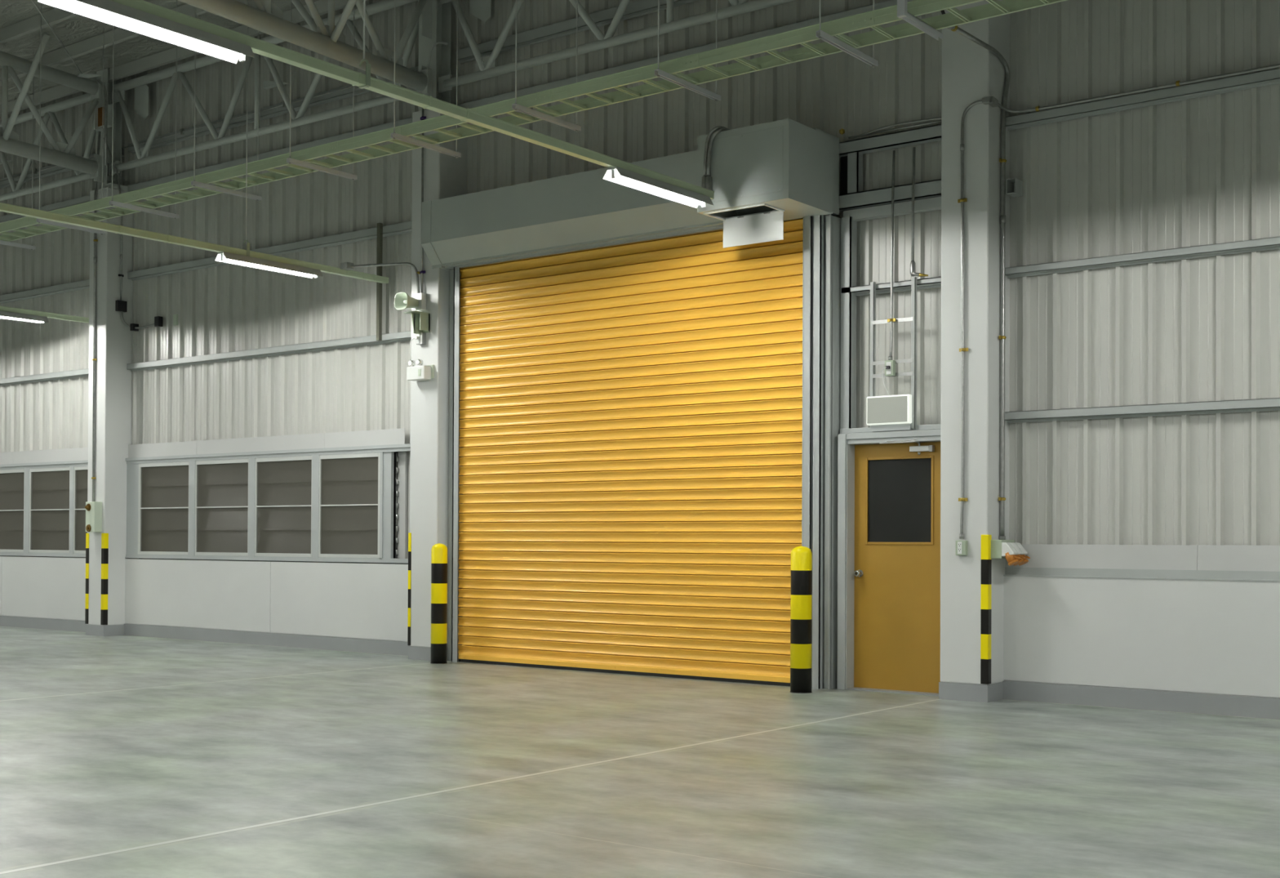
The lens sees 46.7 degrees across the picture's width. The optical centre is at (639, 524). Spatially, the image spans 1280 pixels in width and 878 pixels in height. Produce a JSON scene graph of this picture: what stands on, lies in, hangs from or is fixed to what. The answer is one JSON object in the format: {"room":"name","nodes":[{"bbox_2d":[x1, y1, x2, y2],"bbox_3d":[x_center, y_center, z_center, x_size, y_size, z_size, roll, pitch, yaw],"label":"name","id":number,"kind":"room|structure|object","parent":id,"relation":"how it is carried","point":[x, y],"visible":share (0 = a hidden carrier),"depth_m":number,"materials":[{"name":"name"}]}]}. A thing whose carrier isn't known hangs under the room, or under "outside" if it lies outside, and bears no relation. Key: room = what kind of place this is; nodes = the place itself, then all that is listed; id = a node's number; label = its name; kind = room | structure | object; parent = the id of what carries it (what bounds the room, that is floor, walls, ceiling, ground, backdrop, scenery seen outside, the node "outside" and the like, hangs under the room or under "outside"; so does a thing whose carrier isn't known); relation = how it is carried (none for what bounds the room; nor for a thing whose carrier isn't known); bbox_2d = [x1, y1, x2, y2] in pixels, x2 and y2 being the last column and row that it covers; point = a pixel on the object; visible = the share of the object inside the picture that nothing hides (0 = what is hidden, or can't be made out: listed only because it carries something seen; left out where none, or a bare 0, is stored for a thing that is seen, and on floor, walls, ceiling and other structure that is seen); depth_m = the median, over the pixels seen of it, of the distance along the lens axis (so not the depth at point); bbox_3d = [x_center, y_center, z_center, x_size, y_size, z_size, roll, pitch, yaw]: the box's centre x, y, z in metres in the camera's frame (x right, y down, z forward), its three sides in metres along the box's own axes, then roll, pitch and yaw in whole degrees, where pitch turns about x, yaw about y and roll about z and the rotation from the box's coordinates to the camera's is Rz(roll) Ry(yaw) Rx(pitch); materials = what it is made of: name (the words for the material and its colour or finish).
{"room":"warehouse interior","nodes":[
{"label":"warehouse interior","id":0,"kind":"room"},
{"bbox_2d":[37,0,255,63],"bbox_3d":[-2.654,-2.719,8.071,0.176,0.080,1.240,0,-1,37],"label":"lamp","id":1,"kind":"object","parent":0,"point":[108,11],"visible":1,"depth_m":8.09,"materials":[{"name":"grey plastic"}]},
{"bbox_2d":[0,0,317,104],"bbox_3d":[-8.427,-6.742,3.821,36.000,1.244,28.100,0,-1,37],"label":"ceiling","id":2,"kind":"structure","parent":0,"point":[78,28],"depth_m":18.45,"materials":[{"name":"silver metal"}]},
{"bbox_2d":[0,51,35,249],"bbox_3d":[-7.979,-4.786,18.575,0.041,2.578,0.880,0,-1,37],"label":"hanger","id":3,"kind":"object","parent":2,"relation":"hanging from","point":[2,242],"visible":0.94,"depth_m":18.85,"materials":[{"name":"grey metal"}]},
{"bbox_2d":[0,7,78,44],"bbox_3d":[-1.285,-6.002,13.176,36.000,0.150,0.057,0,-1,37],"label":"purlin","id":4,"kind":"object","parent":2,"relation":"attached to","point":[54,15],"visible":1,"depth_m":17.69,"materials":[{"name":"grey metal"}]},
{"bbox_2d":[0,305,88,323],"bbox_3d":[-14.748,-4.618,10.315,0.083,3.562,24.400,0,-1,37],"label":"lighting trunking","id":5,"kind":"object","parent":2,"relation":"hanging from","point":[51,315],"visible":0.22,"depth_m":19.41,"materials":[{"name":"green metal"}]},
{"bbox_2d":[0,310,48,323],"bbox_3d":[-8.168,-2.682,18.928,0.176,0.080,1.240,0,-1,37],"label":"lamp","id":6,"kind":"object","parent":5,"relation":"attached to","point":[3,314],"visible":1,"depth_m":19.14,"materials":[{"name":"grey plastic"}]},
{"bbox_2d":[36,4,106,235],"bbox_3d":[-6.747,-4.796,17.634,0.041,2.578,0.880,0,-1,37],"label":"hanger","id":7,"kind":"object","parent":2,"relation":"hanging from","point":[39,220],"visible":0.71,"depth_m":17.55,"materials":[{"name":"grey metal"}]},
{"bbox_2d":[0,0,241,83],"bbox_3d":[-0.809,-5.962,13.799,36.000,0.150,0.057,0,-1,37],"label":"purlin","id":8,"kind":"object","parent":2,"relation":"attached to","point":[95,42],"visible":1,"depth_m":18.32,"materials":[{"name":"grey metal"}]},
{"bbox_2d":[109,0,179,218],"bbox_3d":[-5.581,-4.806,16.744,0.041,2.578,0.880,0,-1,37],"label":"hanger","id":9,"kind":"object","parent":2,"relation":"hanging from","point":[112,202],"visible":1,"depth_m":16.68,"materials":[{"name":"grey"}]},
{"bbox_2d":[0,0,367,116],"bbox_3d":[-0.333,-5.922,14.423,36.000,0.150,0.057,0,-1,37],"label":"purlin","id":10,"kind":"object","parent":2,"relation":"attached to","point":[169,55],"visible":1,"depth_m":18.91,"materials":[{"name":"grey"}]},
{"bbox_2d":[0,0,388,283],"bbox_3d":[-10.216,-4.798,6.859,0.176,4.111,24.400,0,-1,37],"label":"lighting trunking","id":11,"kind":"object","parent":2,"relation":"hanging from","point":[6,207],"depth_m":14.85,"materials":[{"name":"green metal"}]},
{"bbox_2d":[191,6,262,200],"bbox_3d":[-4.402,-4.815,15.845,0.041,2.578,0.880,0,-1,37],"label":"hanger","id":12,"kind":"object","parent":2,"relation":"hanging from","point":[257,197],"visible":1,"depth_m":15.78,"materials":[{"name":"grey"}]},
{"bbox_2d":[286,0,357,180],"bbox_3d":[-3.182,-4.825,14.913,0.041,2.578,0.880,0,-1,37],"label":"hanger","id":13,"kind":"object","parent":2,"relation":"hanging from","point":[290,160],"visible":0.97,"depth_m":14.87,"materials":[{"name":"grey"}]},
{"bbox_2d":[111,0,714,208],"bbox_3d":[-6.415,-4.851,3.153,0.176,4.206,23.120,0,-1,37],"label":"lighting trunking","id":14,"kind":"object","parent":2,"relation":"hanging from","point":[258,46],"depth_m":9.86,"materials":[{"name":"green metal"}]},
{"bbox_2d":[391,0,461,157],"bbox_3d":[-2.009,-4.835,14.018,0.041,2.578,0.880,0,-1,37],"label":"hanger","id":15,"kind":"object","parent":2,"relation":"hanging from","point":[394,135],"visible":1,"depth_m":13.98,"materials":[{"name":"grey"}]},
{"bbox_2d":[511,0,581,131],"bbox_3d":[-0.811,-4.845,13.104,0.041,2.578,0.880,0,-1,37],"label":"hanger","id":16,"kind":"object","parent":2,"relation":"hanging from","point":[515,106],"visible":1,"depth_m":13.04,"materials":[{"name":"grey"}]},
{"bbox_2d":[654,0,720,101],"bbox_3d":[0.404,-4.855,12.177,0.041,2.578,0.880,0,-1,37],"label":"hanger","id":17,"kind":"object","parent":2,"relation":"hanging from","point":[659,73],"visible":1,"depth_m":12.11,"materials":[{"name":"grey metal"}]},
{"bbox_2d":[816,0,878,66],"bbox_3d":[1.586,-4.865,11.275,0.041,2.578,0.880,0,-1,37],"label":"hanger","id":18,"kind":"object","parent":2,"relation":"hanging from","point":[822,35],"visible":1,"depth_m":11.23,"materials":[{"name":"grey metal"}]},
{"bbox_2d":[897,0,942,39],"bbox_3d":[2.043,-4.847,10.756,0.060,2.504,0.630,0,-1,37],"label":"hanger","id":19,"kind":"object","parent":2,"relation":"hanging from","point":[902,12],"visible":1,"depth_m":10.65,"materials":[{"name":"white metal"}]},
{"bbox_2d":[0,0,1279,698],"bbox_3d":[-0.204,-2.470,14.577,36.000,7.800,0.270,0,-1,37],"label":"wall","id":20,"kind":"structure","parent":0,"point":[1143,416],"depth_m":12.80,"materials":[{"name":"metal"}]},
{"bbox_2d":[0,615,86,631],"bbox_3d":[-10.700,1.390,22.565,9.600,0.148,0.182,0,-1,37],"label":"baseboard","id":21,"kind":"structure","parent":20,"relation":"attached to","point":[5,620],"depth_m":20.61,"materials":[{"name":"grey paint"}]},
{"bbox_2d":[0,459,88,557],"bbox_3d":[-8.730,-0.217,21.115,4.700,1.450,0.232,0,-1,37],"label":"window","id":22,"kind":"structure","parent":20,"relation":"in","point":[42,509],"depth_m":20.82,"materials":[{"name":"grey glass"}]},
{"bbox_2d":[154,315,163,327],"bbox_3d":[-6.213,-2.618,19.139,0.090,0.130,0.068,0,-1,37],"label":"junction box","id":23,"kind":"object","parent":20,"relation":"attached to","point":[158,320],"visible":1,"depth_m":19.11,"materials":[{"name":"black plastic"}]},
{"bbox_2d":[0,67,418,181],"bbox_3d":[-8.343,-4.970,20.736,15.200,0.070,0.030,0,-1,37],"label":"conduit","id":24,"kind":"object","parent":20,"relation":"attached to","point":[182,130],"visible":0.55,"depth_m":18.41,"materials":[{"name":"metal"}]},
{"bbox_2d":[124,623,408,655],"bbox_3d":[-4.420,1.370,17.772,5.800,0.148,0.182,0,-1,37],"label":"baseboard","id":25,"kind":"structure","parent":20,"relation":"attached to","point":[357,645],"depth_m":17.61,"materials":[{"name":"grey paint"}]},
{"bbox_2d":[124,443,410,564],"bbox_3d":[-4.398,-0.231,17.808,5.800,1.450,0.232,0,-1,37],"label":"window","id":26,"kind":"structure","parent":20,"relation":"in","point":[326,504],"depth_m":17.85,"materials":[{"name":"grey glass"}]},
{"bbox_2d":[376,222,382,340],"bbox_3d":[-2.907,-2.707,16.545,0.045,1.310,0.044,0,-1,37],"label":"post","id":27,"kind":"object","parent":20,"relation":"attached to","point":[380,225],"visible":1,"depth_m":16.53,"materials":[{"name":"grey metal"}]},
{"bbox_2d":[421,127,839,688],"bbox_3d":[-0.239,-0.975,14.269,4.750,4.803,0.568,0,-1,37],"label":"roller shutter","id":28,"kind":"object","parent":20,"relation":"attached to","point":[630,388],"visible":0.91,"depth_m":14.16,"materials":[{"name":"yellow paint"}]},
{"bbox_2d":[421,127,839,270],"bbox_3d":[-0.275,-3.039,14.231,4.750,0.675,0.418,0,-1,37],"label":"hood","id":29,"kind":"object","parent":28,"relation":"attached to","point":[582,212],"depth_m":14.41,"materials":[{"name":"paint"}]},
{"bbox_2d":[457,217,803,675],"bbox_3d":[-0.203,-0.764,14.246,4.235,4.219,0.052,0,-1,37],"label":"curtain","id":30,"kind":"object","parent":28,"relation":"hanging from","point":[630,411],"depth_m":14.12,"materials":[{"name":"yellow paint"}]},
{"bbox_2d":[697,118,832,247],"bbox_3d":[1.078,-2.892,12.797,0.920,0.910,0.733,0,-1,37],"label":"box","id":31,"kind":"object","parent":28,"relation":"attached to","point":[785,166],"visible":0.92,"depth_m":12.54,"materials":[{"name":"paint"}]},
{"bbox_2d":[701,125,729,190],"bbox_3d":[0.677,-3.123,12.765,0.184,0.577,0.314,0,-1,37],"label":"conduit","id":32,"kind":"object","parent":31,"relation":"attached to","point":[706,179],"visible":0.8,"depth_m":12.66,"materials":[{"name":"metal"}]},
{"bbox_2d":[811,124,941,688],"bbox_3d":[2.086,-0.962,12.626,1.260,4.765,0.300,0,-1,37],"label":"frame","id":33,"kind":"structure","parent":20,"relation":"attached to","point":[842,291],"depth_m":12.86,"materials":[{"name":"grey paint"}]},
{"bbox_2d":[839,116,941,138],"bbox_3d":[2.168,-3.395,12.607,1.056,0.104,0.084,0,-1,37],"label":"conduit","id":34,"kind":"object","parent":33,"relation":"on","point":[842,131],"visible":0.9,"depth_m":12.61,"materials":[{"name":"metal"}]},
{"bbox_2d":[837,429,940,696],"bbox_3d":[2.176,0.318,12.566,1.050,2.206,0.216,0,-1,37],"label":"door","id":35,"kind":"structure","parent":20,"relation":"in","point":[889,494],"depth_m":12.67,"materials":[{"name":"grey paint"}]},
{"bbox_2d":[866,394,911,431],"bbox_3d":[2.114,-0.943,12.565,0.411,0.297,0.082,0,-1,37],"label":"exit sign","id":36,"kind":"object","parent":20,"relation":"attached to","point":[886,412],"visible":1,"depth_m":12.53,"materials":[{"name":"white plastic"}]},
{"bbox_2d":[884,360,895,376],"bbox_3d":[2.111,-1.325,12.553,0.080,0.130,0.077,0,-1,37],"label":"outlet box","id":37,"kind":"object","parent":20,"relation":"attached to","point":[890,370],"visible":1,"depth_m":12.54,"materials":[{"name":"grey plastic"}]},
{"bbox_2d":[882,366,889,395],"bbox_3d":[2.080,-1.213,12.552,0.054,0.240,0.047,0,-1,37],"label":"lead","id":38,"kind":"object","parent":37,"relation":"hanging from","point":[885,366],"visible":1,"depth_m":12.55,"materials":[{"name":"white plastic"}]},
{"bbox_2d":[887,150,896,359],"bbox_3d":[2.140,-2.285,12.576,0.067,1.791,0.066,0,-1,-14],"label":"conduit","id":39,"kind":"object","parent":20,"relation":"attached to","point":[891,319],"visible":1,"depth_m":12.57,"materials":[{"name":"metal"}]},
{"bbox_2d":[869,276,916,430],"bbox_3d":[2.150,-1.442,12.597,0.426,1.275,0.038,0,-1,37],"label":"support frame","id":40,"kind":"object","parent":20,"relation":"attached to","point":[913,318],"visible":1,"depth_m":12.50,"materials":[{"name":"grey paint"}]},
{"bbox_2d":[910,146,928,276],"bbox_3d":[2.345,-2.630,12.456,0.156,1.101,0.056,0,-1,37],"label":"conduit","id":41,"kind":"object","parent":20,"relation":"attached to","point":[913,268],"visible":1,"depth_m":12.48,"materials":[{"name":"metal"}]},
{"bbox_2d":[997,63,1279,112],"bbox_3d":[8.373,-3.371,7.809,13.748,0.071,0.260,0,-1,37],"label":"conduit","id":42,"kind":"object","parent":20,"relation":"attached to","point":[1179,82],"visible":1,"depth_m":11.38,"materials":[{"name":"metal"}]},
{"bbox_2d":[1002,680,1279,719],"bbox_3d":[8.540,1.328,7.879,13.990,0.148,0.182,0,-1,37],"label":"baseboard","id":43,"kind":"structure","parent":20,"relation":"attached to","point":[1173,701],"depth_m":11.34,"materials":[{"name":"grey paint"}]},
{"bbox_2d":[0,626,1279,877],"bbox_3d":[-8.374,1.331,3.857,36.000,0.100,28.000,0,-1,37],"label":"floor","id":44,"kind":"structure","parent":0,"point":[122,756],"depth_m":8.09,"materials":[{"name":"concrete"}]},
{"bbox_2d":[85,67,138,635],"bbox_3d":[-6.932,-2.263,19.581,0.408,7.426,0.534,0,-1,37],"label":"column","id":45,"kind":"structure","parent":44,"relation":"on","point":[113,339],"depth_m":19.38,"materials":[{"name":"metal"}]},
{"bbox_2d":[0,31,104,182],"bbox_3d":[-14.351,-5.743,9.868,2.094,2.256,24.153,0,-1,37],"label":"roof truss","id":46,"kind":"object","parent":45,"relation":"attached to","point":[58,153],"visible":1,"depth_m":18.71,"materials":[{"name":"grey metal"}]},
{"bbox_2d":[31,0,101,77],"bbox_3d":[-6.723,-5.747,17.267,0.318,0.107,3.835,0,-1,-11],"label":"rod","id":47,"kind":"object","parent":46,"relation":"attached to","point":[82,75],"visible":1,"depth_m":18.28,"materials":[{"name":"grey metal"}]},
{"bbox_2d":[97,78,107,164],"bbox_3d":[-6.976,-5.236,19.279,0.188,1.133,0.083,0,-1,30],"label":"conduit","id":48,"kind":"object","parent":46,"relation":"attached to","point":[98,79],"visible":0.94,"depth_m":19.22,"materials":[{"name":"grey metal"}]},
{"bbox_2d":[0,92,111,200],"bbox_3d":[-9.356,-5.179,21.396,6.010,1.174,0.175,0,-1,37],"label":"truss","id":49,"kind":"object","parent":45,"relation":"attached to","point":[48,111],"visible":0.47,"depth_m":20.37,"materials":[{"name":"metal"}]},
{"bbox_2d":[84,533,88,623],"bbox_3d":[-7.233,0.708,19.467,0.065,1.190,0.065,0,-1,37],"label":"guard","id":50,"kind":"object","parent":45,"relation":"on","point":[86,534],"visible":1,"depth_m":19.44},
{"bbox_2d":[84,501,102,532],"bbox_3d":[-7.113,-0.098,19.247,0.200,0.395,0.174,0,-1,37],"label":"box","id":51,"kind":"object","parent":45,"relation":"attached to","point":[93,508],"visible":1,"depth_m":19.21,"materials":[{"name":"white plastic"}]},
{"bbox_2d":[85,524,90,532],"bbox_3d":[-7.157,0.048,19.214,0.104,0.102,0.030,0,-1,37],"label":"switch","id":52,"kind":"object","parent":51,"relation":"attached to","point":[87,526],"depth_m":19.21,"materials":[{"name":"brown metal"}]},
{"bbox_2d":[91,131,101,501],"bbox_3d":[-7.120,-2.725,19.397,0.072,4.856,0.082,0,-1,0],"label":"conduit","id":53,"kind":"object","parent":45,"relation":"attached to","point":[95,258],"visible":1,"depth_m":19.36,"materials":[{"name":"metal"}]},
{"bbox_2d":[100,533,108,624],"bbox_3d":[-6.951,0.707,19.251,0.065,1.190,0.065,0,-1,37],"label":"guard","id":54,"kind":"object","parent":45,"relation":"on","point":[104,536],"visible":1,"depth_m":19.23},
{"bbox_2d":[97,104,112,128],"bbox_3d":[-6.979,-5.321,19.357,0.220,0.260,0.095,0,-1,37],"label":"box","id":55,"kind":"object","parent":45,"relation":"attached to","point":[109,120],"visible":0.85,"depth_m":19.32,"materials":[{"name":"grey paint"}]},
{"bbox_2d":[103,137,124,300],"bbox_3d":[-6.881,-3.984,19.368,0.268,2.144,0.099,0,-1,-16],"label":"conduit","id":56,"kind":"object","parent":45,"relation":"attached to","point":[121,274],"visible":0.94,"depth_m":19.40,"materials":[{"name":"metal"}]},
{"bbox_2d":[115,299,127,311],"bbox_3d":[-6.786,-2.856,19.399,0.054,0.140,0.140,0,-1,37],"label":"junction box","id":57,"kind":"object","parent":45,"relation":"attached to","point":[120,305],"visible":1,"depth_m":19.37,"materials":[{"name":"black plastic"}]},
{"bbox_2d":[120,311,154,331],"bbox_3d":[-6.508,-2.666,19.287,0.580,0.251,0.192,0,-1,37],"label":"conduit","id":58,"kind":"object","parent":57,"relation":"attached to","point":[133,326],"visible":1,"depth_m":19.40,"materials":[{"name":"metal"}]},
{"bbox_2d":[408,0,467,660],"bbox_3d":[-2.121,-2.278,15.909,0.423,7.426,0.534,0,-1,37],"label":"column","id":59,"kind":"structure","parent":44,"relation":"on","point":[445,175],"depth_m":15.68,"materials":[{"name":"paint"}]},
{"bbox_2d":[110,0,437,174],"bbox_3d":[-4.547,-5.195,17.725,6.010,1.174,0.175,0,-1,37],"label":"truss","id":60,"kind":"object","parent":59,"relation":"attached to","point":[142,157],"visible":0.66,"depth_m":17.84,"materials":[{"name":"grey metal"}]},
{"bbox_2d":[134,84,149,119],"bbox_3d":[-6.491,-5.545,19.324,0.300,0.550,0.010,0,-1,37],"label":"plate","id":61,"kind":"object","parent":60,"relation":"attached to","point":[141,92],"visible":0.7,"depth_m":19.31,"materials":[{"name":"grey paint"}]},
{"bbox_2d":[178,0,431,95],"bbox_3d":[-9.541,-5.759,6.197,2.094,2.256,24.153,0,-1,37],"label":"roof truss","id":62,"kind":"object","parent":59,"relation":"attached to","point":[263,15],"visible":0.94,"depth_m":14.65,"materials":[{"name":"grey metal"}]},
{"bbox_2d":[340,262,420,293],"bbox_3d":[-2.768,-2.626,15.822,0.946,0.376,0.125,0,-1,20],"label":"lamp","id":63,"kind":"object","parent":59,"relation":"attached to","point":[344,265],"visible":1,"depth_m":15.84,"materials":[{"name":"metal"}]},
{"bbox_2d":[407,532,411,644],"bbox_3d":[-2.445,0.687,15.797,0.040,1.200,0.040,0,-1,37],"label":"guard","id":64,"kind":"object","parent":59,"relation":"on","point":[409,533],"visible":1,"depth_m":15.78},
{"bbox_2d":[403,310,430,333],"bbox_3d":[-2.351,-2.120,15.619,0.180,0.222,0.210,0,-1,37],"label":"bracket","id":65,"kind":"object","parent":59,"relation":"attached to","point":[420,320],"visible":1,"depth_m":15.59,"materials":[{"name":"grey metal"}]},
{"bbox_2d":[394,291,418,311],"bbox_3d":[-2.436,-2.330,15.583,0.194,0.195,0.215,0,-1,37],"label":"loudspeaker","id":66,"kind":"object","parent":65,"relation":"on","point":[402,300],"visible":1,"depth_m":15.56,"materials":[{"name":"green plastic"}]},
{"bbox_2d":[403,310,430,314],"bbox_3d":[-2.350,-2.226,15.620,0.180,0.010,0.210,0,-1,37],"label":"shelf","id":67,"kind":"object","parent":65,"relation":"attached to","point":[415,312],"depth_m":15.57,"materials":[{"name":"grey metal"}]},
{"bbox_2d":[406,359,434,380],"bbox_3d":[-2.318,-1.631,15.632,0.284,0.214,0.137,0,-1,37],"label":"emergency light","id":68,"kind":"object","parent":59,"relation":"attached to","point":[419,372],"visible":1,"depth_m":15.59,"materials":[{"name":"white plastic"}]},
{"bbox_2d":[414,332,426,345],"bbox_3d":[-2.328,-1.966,15.674,0.090,0.125,0.089,0,-1,37],"label":"wall outlet","id":69,"kind":"object","parent":59,"relation":"attached to","point":[420,338],"visible":1,"depth_m":15.66,"materials":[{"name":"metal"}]},
{"bbox_2d":[409,337,415,366],"bbox_3d":[-2.399,-1.823,15.653,0.072,0.309,0.021,0,-1,15],"label":"lead","id":70,"kind":"object","parent":69,"relation":"hanging from","point":[415,337],"visible":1,"depth_m":15.66,"materials":[{"name":"white plastic"}]},
{"bbox_2d":[414,292,426,310],"bbox_3d":[-2.319,-2.356,15.683,0.105,0.175,0.074,0,-1,37],"label":"box","id":71,"kind":"object","parent":59,"relation":"attached to","point":[421,297],"visible":1,"depth_m":15.65,"materials":[{"name":"white plastic"}]},
{"bbox_2d":[419,107,426,292],"bbox_3d":[-2.302,-3.453,15.691,0.082,2.030,0.042,0,-1,37],"label":"conduit","id":72,"kind":"object","parent":59,"relation":"attached to","point":[421,272],"visible":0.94,"depth_m":15.68,"materials":[{"name":"metal"}]},
{"bbox_2d":[426,41,448,68],"bbox_3d":[-2.184,-4.794,15.724,0.290,0.673,0.117,0,-1,-7],"label":"conduit","id":73,"kind":"object","parent":59,"relation":"attached to","point":[437,42],"visible":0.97,"depth_m":15.68,"materials":[{"name":"grey metal"}]},
{"bbox_2d":[430,542,447,663],"bbox_3d":[-2.070,0.811,15.282,0.171,1.235,0.171,0,-1,37],"label":"bollard","id":74,"kind":"object","parent":44,"relation":"on","point":[438,551],"visible":1,"depth_m":15.21,"materials":[{"name":"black metal"}]},
{"bbox_2d":[790,546,812,693],"bbox_3d":[1.363,0.799,12.536,0.185,1.235,0.185,0,-1,37],"label":"bollard","id":75,"kind":"object","parent":44,"relation":"on","point":[801,592],"visible":1,"depth_m":12.46,"materials":[{"name":"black metal"}]},
{"bbox_2d":[938,0,1009,702],"bbox_3d":[2.776,-2.294,12.171,0.423,7.426,0.534,0,-1,37],"label":"column","id":76,"kind":"structure","parent":44,"relation":"on","point":[971,73],"depth_m":11.95,"materials":[{"name":"paint"}]},
{"bbox_2d":[438,0,795,92],"bbox_3d":[0.306,-5.210,14.021,6.120,1.174,0.175,0,-1,37],"label":"truss","id":77,"kind":"object","parent":76,"relation":"attached to","point":[485,67],"visible":0.99,"depth_m":14.59,"materials":[{"name":"grey metal"}]},
{"bbox_2d":[470,0,491,22],"bbox_3d":[-1.682,-5.561,15.653,0.300,0.550,0.010,0,-1,37],"label":"plate","id":78,"kind":"object","parent":77,"relation":"attached to","point":[481,9],"visible":1,"depth_m":15.63,"materials":[{"name":"grey paint"}]},
{"bbox_2d":[955,540,967,555],"bbox_3d":[2.584,0.188,11.919,0.088,0.120,0.050,0,-1,37],"label":"wall outlet","id":79,"kind":"object","parent":76,"relation":"attached to","point":[961,545],"visible":1,"depth_m":11.90,"materials":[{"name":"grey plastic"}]},
{"bbox_2d":[957,96,998,538],"bbox_3d":[2.702,-1.647,11.893,0.312,3.522,0.121,0,-1,37],"label":"conduit","id":80,"kind":"object","parent":76,"relation":"attached to","point":[993,101],"visible":1,"depth_m":11.93,"materials":[{"name":"metal"}]},
{"bbox_2d":[946,25,1010,535],"bbox_3d":[2.662,-1.867,11.636,0.060,3.925,1.120,0,-1,37],"label":"conduit","id":81,"kind":"object","parent":76,"relation":"attached to","point":[1002,160],"visible":0.98,"depth_m":11.98,"materials":[{"name":"metal"}]},
{"bbox_2d":[980,534,991,684],"bbox_3d":[2.763,0.676,11.837,0.065,1.190,0.065,0,-1,37],"label":"guard","id":82,"kind":"object","parent":76,"relation":"on","point":[986,560],"visible":1,"depth_m":11.81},
{"bbox_2d":[991,535,1030,565],"bbox_3d":[2.964,0.211,11.867,0.245,0.238,0.282,0,-1,37],"label":"box","id":83,"kind":"object","parent":76,"relation":"attached to","point":[1013,552],"visible":1,"depth_m":11.80,"materials":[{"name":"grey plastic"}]},
{"bbox_2d":[1001,542,1030,565],"bbox_3d":[3.005,0.236,11.835,0.140,0.187,0.282,0,-1,37],"label":"socket","id":84,"kind":"object","parent":83,"relation":"attached to","point":[1015,553],"depth_m":11.77,"materials":[{"name":"white plastic"}]},
{"bbox_3d":[-10.364,-4.766,20.395,0.041,2.578,0.880,0,-1,37],"label":"hanger","id":85,"kind":"object","parent":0,"visible":0},
{"bbox_2d":[0,0,1066,241],"bbox_3d":[-2.802,-3.650,14.475,20.000,0.107,0.394,0,-1,37],"label":"cable tray","id":86,"kind":"object","parent":85,"relation":"on","point":[873,19],"visible":0.92,"depth_m":12.68,"materials":[{"name":"green metal"}]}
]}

